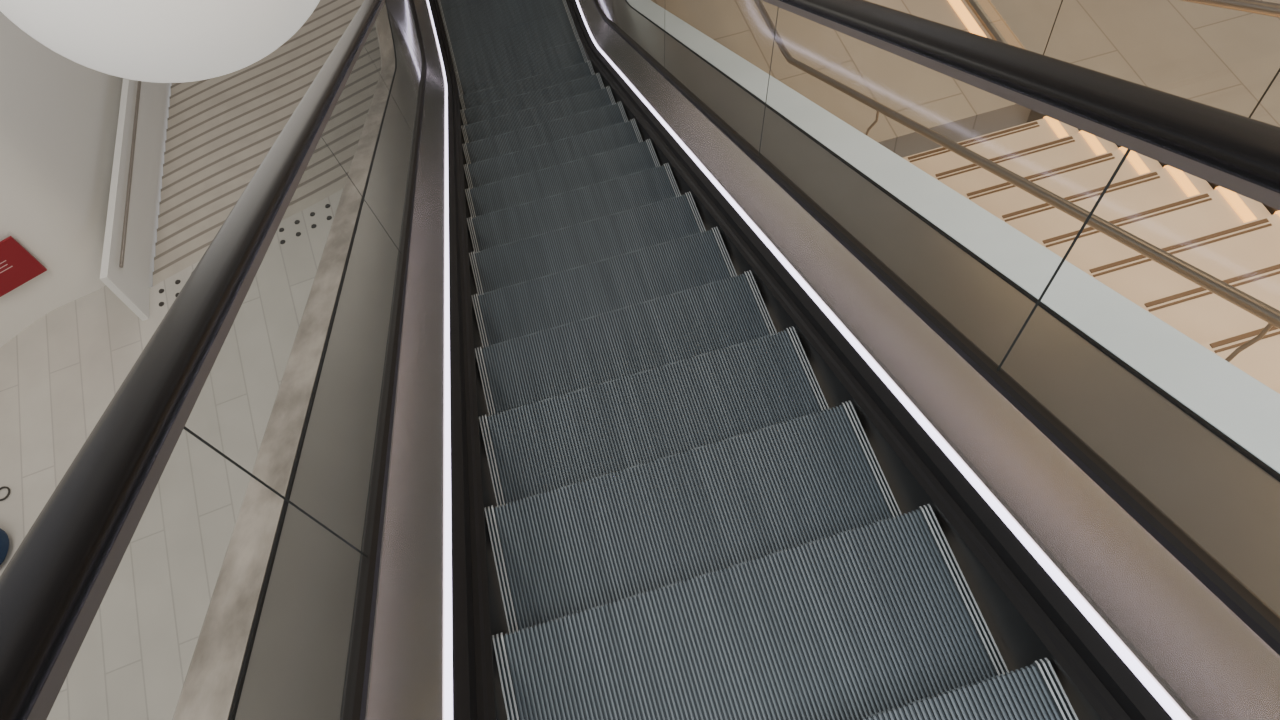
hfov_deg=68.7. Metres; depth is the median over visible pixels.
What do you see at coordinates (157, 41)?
globe pendant lamp
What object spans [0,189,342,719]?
floor
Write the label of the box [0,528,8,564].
ottoman
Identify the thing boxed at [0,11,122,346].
wall
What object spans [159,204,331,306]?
studs
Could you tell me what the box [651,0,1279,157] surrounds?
floor
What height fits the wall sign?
0.580 m
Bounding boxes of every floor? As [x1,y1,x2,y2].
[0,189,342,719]
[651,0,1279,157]
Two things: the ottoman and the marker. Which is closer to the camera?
the ottoman
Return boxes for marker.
[0,486,9,500]
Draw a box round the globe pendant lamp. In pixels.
[0,0,319,82]
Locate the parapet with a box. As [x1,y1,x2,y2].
[100,78,171,320]
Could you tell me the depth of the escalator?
2.13 m
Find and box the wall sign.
[0,236,46,296]
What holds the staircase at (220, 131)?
on the floor
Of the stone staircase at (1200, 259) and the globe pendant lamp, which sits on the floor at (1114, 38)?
the stone staircase at (1200, 259)
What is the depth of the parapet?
11.10 m
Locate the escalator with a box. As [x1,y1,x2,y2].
[0,0,1279,719]
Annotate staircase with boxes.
[153,0,380,285]
[754,0,1279,393]
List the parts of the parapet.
parapet handrail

